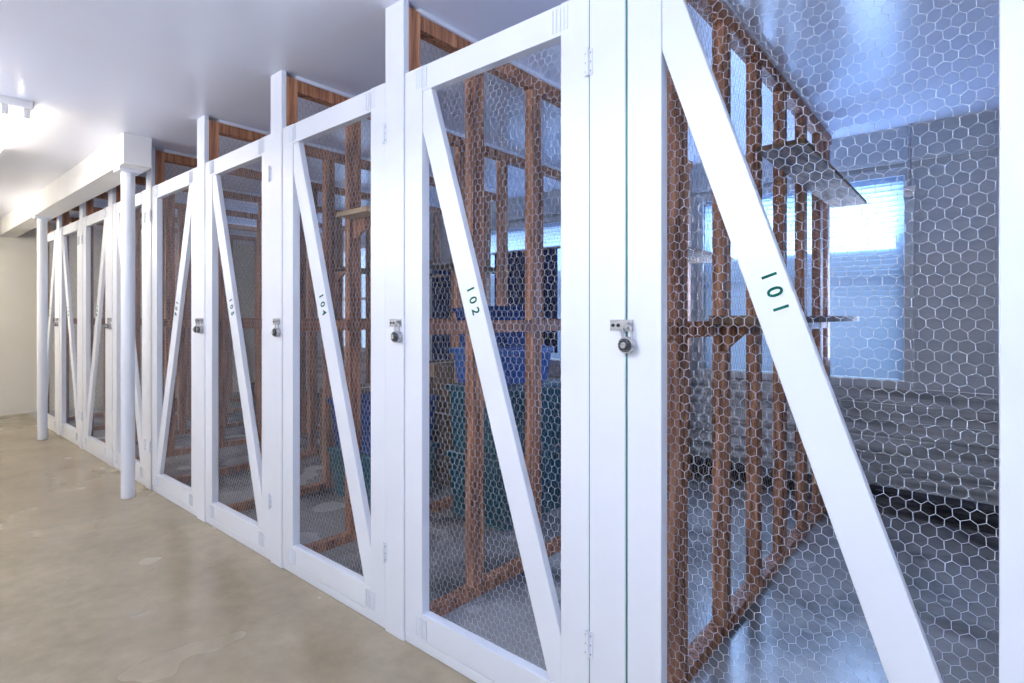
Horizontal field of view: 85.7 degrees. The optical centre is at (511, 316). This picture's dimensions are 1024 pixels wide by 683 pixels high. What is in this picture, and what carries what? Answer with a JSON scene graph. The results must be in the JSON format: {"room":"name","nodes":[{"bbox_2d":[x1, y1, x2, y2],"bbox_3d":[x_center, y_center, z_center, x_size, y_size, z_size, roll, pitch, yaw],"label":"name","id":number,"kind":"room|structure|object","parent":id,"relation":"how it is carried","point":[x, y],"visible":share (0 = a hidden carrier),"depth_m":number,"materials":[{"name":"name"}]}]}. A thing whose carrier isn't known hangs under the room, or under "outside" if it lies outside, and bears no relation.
{"room":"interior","nodes":[
{"label":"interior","id":0,"kind":"room"},
{"bbox_2d":[0,225,254,415],"bbox_3d":[-5.993,0.010,7.049,0.100,2.380,5.400,0,0,40],"label":"wall","id":1,"kind":"structure","parent":0,"point":[18,255],"depth_m":6.89,"materials":[{"name":"beige paint"}]},
{"bbox_2d":[0,392,998,682],"bbox_3d":[-1.749,1.250,3.450,11.230,0.100,5.600,0,0,40],"label":"floor","id":2,"kind":"structure","parent":0,"point":[97,585],"depth_m":2.37,"materials":[{"name":"concrete"}]},
{"bbox_2d":[32,216,51,439],"bbox_3d":[-4.610,0.110,5.418,0.130,2.180,0.130,0,0,40],"label":"support column","id":3,"kind":"structure","parent":2,"relation":"on","point":[42,221],"depth_m":5.39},
{"bbox_2d":[48,425,56,432],"bbox_3d":[-4.952,1.181,5.953,0.803,0.037,0.066,0,0,40],"label":"door sill","id":4,"kind":"structure","parent":2,"relation":"on","point":[49,426],"depth_m":5.82,"materials":[{"name":"white paint"}]},
{"bbox_2d":[57,214,61,434],"bbox_3d":[-4.622,0.010,5.636,0.110,2.380,0.026,0,0,40],"label":"post","id":5,"kind":"object","parent":2,"relation":"on","point":[59,218],"visible":0.44,"depth_m":5.60,"materials":[{"name":"white paint"}]},
{"bbox_2d":[60,432,78,445],"bbox_3d":[-4.255,1.181,5.361,0.803,0.037,0.066,0,0,40],"label":"door sill","id":6,"kind":"structure","parent":2,"relation":"on","point":[61,434],"depth_m":5.34,"materials":[{"name":"white paint"}]},
{"bbox_2d":[54,220,79,441],"bbox_3d":[-4.303,0.130,5.355,0.894,2.058,0.077,0,0,40],"label":"door","id":7,"kind":"structure","parent":6,"relation":"on","point":[66,300],"depth_m":5.42,"materials":[{"name":"white paint"}]},
{"bbox_2d":[79,202,85,448],"bbox_3d":[-3.924,0.010,5.044,0.110,2.380,0.026,0,0,40],"label":"post","id":8,"kind":"object","parent":2,"relation":"on","point":[82,208],"visible":0.42,"depth_m":5.02,"materials":[{"name":"white paint"}]},
{"bbox_2d":[81,207,108,458],"bbox_3d":[-3.562,0.130,4.726,0.876,2.058,0.077,0,0,40],"label":"door","id":9,"kind":"structure","parent":8,"relation":"attached to","point":[90,368],"depth_m":4.83,"materials":[{"name":"white paint"}]},
{"bbox_2d":[84,446,107,462],"bbox_3d":[-3.557,1.181,4.769,0.803,0.037,0.066,0,0,40],"label":"door sill","id":10,"kind":"structure","parent":2,"relation":"on","point":[87,449],"depth_m":4.73,"materials":[{"name":"white paint"}]},
{"bbox_2d":[108,187,115,466],"bbox_3d":[-3.226,0.010,4.452,0.110,2.380,0.026,0,0,40],"label":"post","id":11,"kind":"object","parent":2,"relation":"on","point":[112,192],"visible":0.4,"depth_m":4.43,"materials":[{"name":"white paint"}]},
{"bbox_2d":[113,166,141,498],"bbox_3d":[-2.559,0.110,3.678,0.130,2.180,0.130,0,0,40],"label":"support column","id":12,"kind":"structure","parent":2,"relation":"on","point":[128,175],"depth_m":3.64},
{"bbox_2d":[0,132,151,237],"bbox_3d":[-4.299,-1.080,5.166,4.920,0.200,0.160,0,0,40],"label":"beam","id":13,"kind":"structure","parent":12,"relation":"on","point":[93,176],"depth_m":4.28,"materials":[{"name":"white paint"}]},
{"bbox_2d":[113,463,145,485],"bbox_3d":[-2.859,1.181,4.178,0.803,0.037,0.066,0,0,40],"label":"door sill","id":14,"kind":"structure","parent":2,"relation":"on","point":[116,466],"depth_m":4.04,"materials":[{"name":"white paint"}]},
{"bbox_2d":[146,147,154,489],"bbox_3d":[-2.528,0.010,3.861,0.110,2.380,0.026,0,0,40],"label":"post","id":15,"kind":"object","parent":2,"relation":"on","point":[150,174],"visible":0.56,"depth_m":3.83,"materials":[{"name":"white paint"}]},
{"bbox_2d":[106,190,145,480],"bbox_3d":[-2.908,0.130,4.172,0.894,2.058,0.077,0,0,40],"label":"door","id":16,"kind":"structure","parent":15,"relation":"attached to","point":[140,198],"depth_m":4.28,"materials":[{"name":"white paint"}]},
{"bbox_2d":[48,215,255,419],"bbox_3d":[-4.427,0.010,7.264,0.088,2.380,2.706,0,0,40],"label":"framing","id":17,"kind":"object","parent":2,"relation":"on","point":[75,218],"visible":0.05,"depth_m":7.77,"materials":[{"name":"brown wood"}]},
{"bbox_2d":[49,224,255,413],"bbox_3d":[-4.407,0.033,7.246,0.001,2.236,2.704,0,0,40],"label":"wire mesh","id":18,"kind":"object","parent":17,"relation":"attached to","point":[56,224],"visible":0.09,"depth_m":6.64,"materials":[{"name":"silver metal"}]},
{"bbox_2d":[62,205,256,430],"bbox_3d":[-3.729,0.010,6.673,0.088,2.380,2.706,0,0,40],"label":"framing","id":19,"kind":"object","parent":2,"relation":"on","point":[65,216],"visible":0.08,"depth_m":6.52,"materials":[{"name":"brown wood"}]},
{"bbox_2d":[69,212,306,427],"bbox_3d":[-3.710,0.033,6.654,0.001,2.236,2.704,0,0,40],"label":"wire mesh","id":20,"kind":"object","parent":19,"relation":"attached to","point":[71,212],"visible":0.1,"depth_m":6.54,"materials":[{"name":"silver metal"}]},
{"bbox_2d":[153,486,196,515],"bbox_3d":[-2.161,1.181,3.586,0.803,0.037,0.066,0,0,40],"label":"door sill","id":21,"kind":"structure","parent":2,"relation":"on","point":[188,508],"depth_m":3.54,"materials":[{"name":"white paint"}]},
{"bbox_2d":[197,115,208,521],"bbox_3d":[-1.830,0.010,3.269,0.110,2.380,0.026,0,0,40],"label":"post","id":22,"kind":"object","parent":2,"relation":"on","point":[202,122],"visible":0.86,"depth_m":3.25,"materials":[{"name":"white paint"}]},
{"bbox_2d":[149,167,198,509],"bbox_3d":[-2.166,0.130,3.542,0.876,2.058,0.077,0,0,40],"label":"door","id":23,"kind":"structure","parent":22,"relation":"attached to","point":[161,410],"depth_m":3.58,"materials":[{"name":"white paint"}]},
{"bbox_2d":[86,191,344,442],"bbox_3d":[-3.031,0.010,6.081,0.088,2.380,2.706,0,0,40],"label":"framing","id":24,"kind":"object","parent":2,"relation":"on","point":[89,204],"visible":0.14,"depth_m":5.64,"materials":[{"name":"brown wood"}]},
{"bbox_2d":[94,207,344,439],"bbox_3d":[-3.012,0.033,6.063,0.001,2.236,2.704,0,0,40],"label":"wire mesh","id":25,"kind":"object","parent":24,"relation":"attached to","point":[99,207],"visible":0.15,"depth_m":5.97,"materials":[{"name":"silver metal"}]},
{"bbox_2d":[206,516,270,559],"bbox_3d":[-1.463,1.181,2.994,0.803,0.037,0.066,0,0,40],"label":"door sill","id":26,"kind":"structure","parent":2,"relation":"on","point":[253,546],"depth_m":2.94,"materials":[{"name":"white paint"}]},
{"bbox_2d":[196,134,270,552],"bbox_3d":[-1.512,0.130,2.988,0.894,2.058,0.077,0,0,40],"label":"door","id":27,"kind":"structure","parent":26,"relation":"on","point":[216,226],"depth_m":2.96,"materials":[{"name":"white paint"}]},
{"bbox_2d":[116,174,369,460],"bbox_3d":[-2.334,0.010,5.489,0.088,2.380,2.706,0,0,40],"label":"framing","id":28,"kind":"object","parent":2,"relation":"on","point":[140,179],"visible":0.1,"depth_m":5.22,"materials":[{"name":"brown wood"}]},
{"bbox_2d":[135,185,369,454],"bbox_3d":[-2.314,0.033,5.471,0.001,2.236,2.704,0,0,40],"label":"wire mesh","id":29,"kind":"object","parent":28,"relation":"attached to","point":[135,185],"visible":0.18,"depth_m":5.16,"materials":[{"name":"silver metal"}]},
{"bbox_2d":[271,70,286,567],"bbox_3d":[-1.132,0.010,2.677,0.110,2.380,0.026,0,0,40],"label":"post","id":30,"kind":"object","parent":2,"relation":"on","point":[279,79],"visible":0.86,"depth_m":2.66,"materials":[{"name":"white paint"}]},
{"bbox_2d":[155,149,441,482],"bbox_3d":[-1.636,0.010,4.897,0.088,2.380,2.706,0,0,40],"label":"framing","id":31,"kind":"object","parent":2,"relation":"on","point":[167,156],"visible":0.19,"depth_m":4.74,"materials":[{"name":"brown wood"}]},
{"bbox_2d":[164,166,442,476],"bbox_3d":[-1.616,0.033,4.879,0.001,2.236,2.704,0,0,40],"label":"wire mesh","id":32,"kind":"object","parent":31,"relation":"attached to","point":[165,166],"visible":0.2,"depth_m":4.31,"materials":[{"name":"silver metal"}]},
{"bbox_2d":[335,266,443,282],"bbox_3d":[-1.087,-0.362,5.268,0.300,0.125,1.430,0,0,40],"label":"wall shelf","id":33,"kind":"object","parent":32,"relation":"attached to","point":[367,270],"visible":0.09,"depth_m":4.84,"materials":[{"name":"brown wood"}]},
{"bbox_2d":[430,269,450,360],"bbox_3d":[-0.555,-0.006,5.452,0.760,1.011,0.088,0,0,40],"label":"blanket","id":34,"kind":"object","parent":33,"relation":"hanging from","point":[441,279],"visible":0.08,"depth_m":5.57,"materials":[{"name":"blue fabric"}]},
{"bbox_2d":[283,561,384,627],"bbox_3d":[-0.765,1.181,2.402,0.803,0.037,0.066,0,0,40],"label":"door sill","id":35,"kind":"structure","parent":2,"relation":"on","point":[359,608],"depth_m":2.34,"materials":[{"name":"white paint"}]},
{"bbox_2d":[319,383,369,459],"bbox_3d":[-1.240,0.899,4.723,0.500,0.601,0.602,0,0,40],"label":"cardboard box","id":36,"kind":"object","parent":2,"relation":"on","point":[365,385],"visible":0.02,"depth_m":4.64,"materials":[{"name":"brown cardboard"}]},
{"bbox_2d":[209,119,495,511],"bbox_3d":[-0.938,0.010,4.305,0.088,2.380,2.706,0,0,40],"label":"framing","id":37,"kind":"object","parent":2,"relation":"on","point":[218,127],"visible":0.2,"depth_m":3.85,"materials":[{"name":"brown wood"}]},
{"bbox_2d":[219,136,495,502],"bbox_3d":[-0.918,0.033,4.287,0.001,2.236,2.704,0,0,40],"label":"wire mesh","id":38,"kind":"object","parent":37,"relation":"attached to","point":[221,136],"visible":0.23,"depth_m":3.75,"materials":[{"name":"silver metal"}]},
{"bbox_2d":[429,261,509,273],"bbox_3d":[-0.389,-0.362,4.676,0.300,0.125,1.430,0,0,40],"label":"wall shelf","id":39,"kind":"object","parent":38,"relation":"attached to","point":[431,263],"visible":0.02,"depth_m":4.46,"materials":[{"name":"brown wood"}]},
{"bbox_2d":[491,246,560,352],"bbox_3d":[0.107,-0.146,4.826,0.760,0.891,0.088,0,0,40],"label":"blanket","id":40,"kind":"object","parent":39,"relation":"hanging from","point":[551,250],"visible":0.35,"depth_m":4.68,"materials":[{"name":"blue fabric"}]},
{"bbox_2d":[327,441,438,507],"bbox_3d":[-0.880,1.035,3.794,0.480,0.330,0.580,0,0,40],"label":"storage bin","id":41,"kind":"object","parent":2,"relation":"on","point":[339,482],"visible":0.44,"depth_m":3.67,"materials":[{"name":"teal plastic"}]},
{"bbox_2d":[328,392,438,454],"bbox_3d":[-0.880,0.704,3.794,0.480,0.330,0.580,0,0,40],"label":"storage bin","id":42,"kind":"object","parent":41,"relation":"on","point":[432,408],"visible":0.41,"depth_m":3.56,"materials":[{"name":"teal plastic"}]},
{"bbox_2d":[385,0,408,640],"bbox_3d":[-0.434,0.010,2.085,0.110,2.380,0.026,0,0,40],"label":"post","id":43,"kind":"object","parent":2,"relation":"on","point":[397,14],"visible":0.85,"depth_m":2.07,"materials":[{"name":"white paint"}]},
{"bbox_2d":[271,83,386,618],"bbox_3d":[-0.814,0.130,2.396,0.894,2.058,0.077,0,0,40],"label":"door","id":44,"kind":"structure","parent":43,"relation":"attached to","point":[368,590],"depth_m":2.39,"materials":[{"name":"white paint"}]},
{"bbox_2d":[287,76,560,552],"bbox_3d":[-0.240,0.010,3.714,0.088,2.380,2.706,0,0,40],"label":"framing","id":45,"kind":"object","parent":2,"relation":"on","point":[297,86],"visible":0.17,"depth_m":2.97,"materials":[{"name":"brown wood"}]},
{"bbox_2d":[298,100,560,544],"bbox_3d":[-0.221,0.033,3.695,0.001,2.236,2.704,0,0,40],"label":"wire mesh","id":46,"kind":"object","parent":45,"relation":"attached to","point":[299,100],"visible":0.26,"depth_m":3.02,"materials":[{"name":"silver metal"}]},
{"bbox_2d":[336,206,370,238],"bbox_3d":[-0.712,-0.482,2.911,0.260,0.125,0.320,0,0,40],"label":"wall shelf","id":47,"kind":"object","parent":46,"relation":"attached to","point":[366,215],"visible":0.62,"depth_m":2.87,"materials":[{"name":"brown wood"}]},
{"bbox_2d":[432,411,453,486],"bbox_3d":[-0.424,0.950,4.293,0.500,0.501,0.602,0,0,40],"label":"cardboard box","id":48,"kind":"object","parent":2,"relation":"on","point":[447,435],"visible":0.05,"depth_m":3.96,"materials":[{"name":"brown cardboard"}]},
{"bbox_2d":[429,359,453,413],"bbox_3d":[-0.439,0.522,4.306,0.420,0.351,0.502,0,0,40],"label":"cardboard box","id":49,"kind":"object","parent":48,"relation":"on","point":[443,384],"visible":0.29,"depth_m":4.05,"materials":[{"name":"brown cardboard"}]},
{"bbox_2d":[406,631,495,682],"bbox_3d":[-0.068,1.181,1.810,0.803,0.037,0.066,0,0,40],"label":"door sill","id":50,"kind":"structure","parent":2,"relation":"on","point":[424,646],"depth_m":1.90,"materials":[{"name":"white paint"}]},
{"bbox_2d":[446,444,560,531],"bbox_3d":[-0.015,1.000,3.422,0.480,0.400,0.630,0,0,40],"label":"storage bin","id":51,"kind":"object","parent":2,"relation":"on","point":[549,459],"visible":0.23,"depth_m":3.29,"materials":[{"name":"teal plastic"}]},
{"bbox_2d":[446,379,560,457],"bbox_3d":[-0.015,0.599,3.422,0.480,0.400,0.630,0,0,40],"label":"storage bin","id":52,"kind":"object","parent":51,"relation":"on","point":[544,418],"visible":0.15,"depth_m":3.31,"materials":[{"name":"teal plastic"}]},
{"bbox_2d":[449,345,554,384],"bbox_3d":[-0.055,0.287,3.429,0.410,0.220,0.530,0,0,40],"label":"storage bin","id":53,"kind":"object","parent":52,"relation":"on","point":[461,370],"visible":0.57,"depth_m":3.29,"materials":[{"name":"blue plastic"}]},
{"bbox_2d":[452,306,541,346],"bbox_3d":[-0.090,0.056,3.420,0.370,0.240,0.430,0,0,40],"label":"storage bin","id":54,"kind":"object","parent":53,"relation":"on","point":[511,312],"visible":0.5,"depth_m":3.27,"materials":[{"name":"blue plastic"}]},
{"bbox_2d":[409,7,693,616],"bbox_3d":[0.458,0.010,3.122,0.088,2.380,2.706,0,0,40],"label":"framing","id":55,"kind":"object","parent":2,"relation":"on","point":[423,25],"visible":0.22,"depth_m":2.39,"materials":[{"name":"brown wood"}]},
{"bbox_2d":[420,40,692,606],"bbox_3d":[0.477,0.033,3.104,0.001,2.236,2.704,0,0,40],"label":"wire mesh","id":56,"kind":"object","parent":55,"relation":"attached to","point":[420,40],"visible":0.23,"depth_m":2.52,"materials":[{"name":"silver metal"}]},
{"bbox_2d":[688,247,733,263],"bbox_3d":[1.007,-0.362,3.493,0.300,0.125,1.430,0,0,40],"label":"wall shelf","id":57,"kind":"object","parent":56,"relation":"attached to","point":[707,254],"visible":0.22,"depth_m":3.65,"materials":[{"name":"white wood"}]},
{"bbox_2d":[590,0,625,682],"bbox_3d":[0.263,0.010,1.493,0.110,2.380,0.026,0,0,40],"label":"post","id":58,"kind":"object","parent":2,"relation":"on","point":[607,17],"visible":0.75,"depth_m":1.49,"materials":[{"name":"white paint"}]},
{"bbox_2d":[390,0,592,682],"bbox_3d":[-0.117,0.130,1.804,0.894,2.060,0.077,0,0,40],"label":"door","id":59,"kind":"structure","parent":58,"relation":"attached to","point":[565,636],"depth_m":1.73,"materials":[{"name":"white paint"}]},
{"bbox_2d":[667,0,832,682],"bbox_3d":[1.156,0.010,2.530,0.088,2.380,2.706,0,0,40],"label":"framing","id":60,"kind":"object","parent":2,"relation":"on","point":[771,62],"visible":0.49,"depth_m":2.10,"materials":[{"name":"brown wood"}]},
{"bbox_2d":[667,0,830,682],"bbox_3d":[1.175,0.033,2.512,0.001,2.236,2.704,0,0,40],"label":"wire mesh","id":61,"kind":"object","parent":60,"relation":"attached to","point":[820,145],"visible":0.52,"depth_m":2.09,"materials":[{"name":"silver metal"}]},
{"bbox_2d":[709,316,858,350],"bbox_3d":[1.428,0.060,2.690,0.151,0.130,2.110,0,0,40],"label":"wall shelf","id":62,"kind":"object","parent":61,"relation":"attached to","point":[738,321],"visible":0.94,"depth_m":1.98,"materials":[{"name":"brown wood"}]},
{"bbox_2d":[756,138,866,207],"bbox_3d":[1.615,-0.710,2.879,0.191,0.020,1.580,0,0,40],"label":"wall shelf","id":63,"kind":"object","parent":61,"relation":"attached to","point":[822,165],"visible":0.97,"depth_m":2.66,"materials":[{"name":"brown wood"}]},
{"bbox_2d":[0,0,998,244],"bbox_3d":[-1.749,-1.230,3.450,11.230,0.100,5.600,0,0,40],"label":"ceiling","id":64,"kind":"structure","parent":0,"point":[92,72],"depth_m":2.59,"materials":[{"name":"paint"}]},
{"bbox_2d":[0,95,32,151],"bbox_3d":[-3.144,-1.133,3.374,1.240,0.095,0.140,0,0,40],"label":"fluorescent light","id":65,"kind":"object","parent":64,"relation":"attached to","point":[14,112],"visible":1,"depth_m":3.06,"materials":[{"name":"white paint"}]},
{"bbox_2d":[903,124,915,198],"bbox_3d":[2.432,-0.955,3.378,0.060,0.450,0.039,0,0,40],"label":"conduit pipe","id":66,"kind":"object","parent":64,"relation":"attached to","point":[906,193],"visible":0.99,"depth_m":3.37,"materials":[{"name":"metal"}]},
{"bbox_2d":[251,347,998,534],"bbox_3d":[-0.054,0.821,5.448,11.030,0.757,0.160,0,0,40],"label":"wall","id":67,"kind":"structure","parent":0,"point":[984,438],"depth_m":3.38,"materials":[{"name":"white paint"}]},
{"bbox_2d":[306,149,998,449],"bbox_3d":[0.030,0.010,5.547,11.030,2.380,0.100,0,0,40],"label":"wall","id":68,"kind":"structure","parent":0,"point":[985,233],"depth_m":3.29,"materials":[{"name":"paint"}]},
{"bbox_2d":[344,245,364,351],"bbox_3d":[-2.027,-0.240,7.272,1.400,1.380,0.110,0,0,40],"label":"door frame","id":69,"kind":"structure","parent":68,"relation":"attached to","point":[362,247],"depth_m":7.29,"materials":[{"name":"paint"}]},
{"bbox_2d":[491,222,560,358],"bbox_3d":[0.160,-0.245,5.407,1.240,1.270,0.035,0,0,40],"label":"blind","id":70,"kind":"object","parent":68,"relation":"attached to","point":[545,230],"visible":0.02,"depth_m":5.26,"materials":[{"name":"fabric"}]},
{"bbox_2d":[491,216,560,365],"bbox_3d":[0.165,-0.240,5.413,1.350,1.380,0.110,0,0,40],"label":"window frame","id":71,"kind":"structure","parent":68,"relation":"attached to","point":[547,219],"depth_m":5.20,"materials":[{"name":"paint"}]},
{"bbox_2d":[254,109,998,255],"bbox_3d":[-0.012,-1.070,5.498,11.030,0.220,0.030,0,0,40],"label":"beam","id":72,"kind":"structure","parent":68,"relation":"attached to","point":[967,121],"depth_m":3.45,"materials":[{"name":"paint"}]},
{"bbox_2d":[705,176,903,378],"bbox_3d":[1.979,-0.245,3.865,1.250,1.270,0.035,0,0,40],"label":"window","id":73,"kind":"structure","parent":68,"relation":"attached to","point":[896,291],"depth_m":3.60,"materials":[{"name":"clear glass"}]},
{"bbox_2d":[697,166,913,389],"bbox_3d":[1.984,-0.240,3.870,1.360,1.380,0.110,0,0,40],"label":"window frame","id":74,"kind":"structure","parent":68,"relation":"attached to","point":[909,206],"depth_m":3.48,"materials":[{"name":"paint"}]},
{"bbox_3d":[0.986,0.010,0.881,0.110,2.380,0.026,0,0,40],"label":"post","id":75,"kind":"object","parent":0,"visible":0},
{"bbox_2d":[610,0,1023,682],"bbox_3d":[0.606,0.130,1.192,0.889,2.060,0.077,0,0,40],"label":"door","id":76,"kind":"structure","parent":75,"relation":"attached to","point":[660,34],"depth_m":1.22,"materials":[{"name":"white paint"}]},
{"bbox_3d":[-5.319,0.010,6.228,0.110,2.380,0.026,0,0,40],"label":"post","id":77,"kind":"object","parent":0,"visible":0},
{"bbox_2d":[48,230,56,429],"bbox_3d":[-4.957,0.130,5.910,0.876,2.058,0.077,0,0,40],"label":"door","id":78,"kind":"structure","parent":77,"relation":"attached to","point":[52,236],"depth_m":5.83,"materials":[{"name":"white paint"}]}
]}

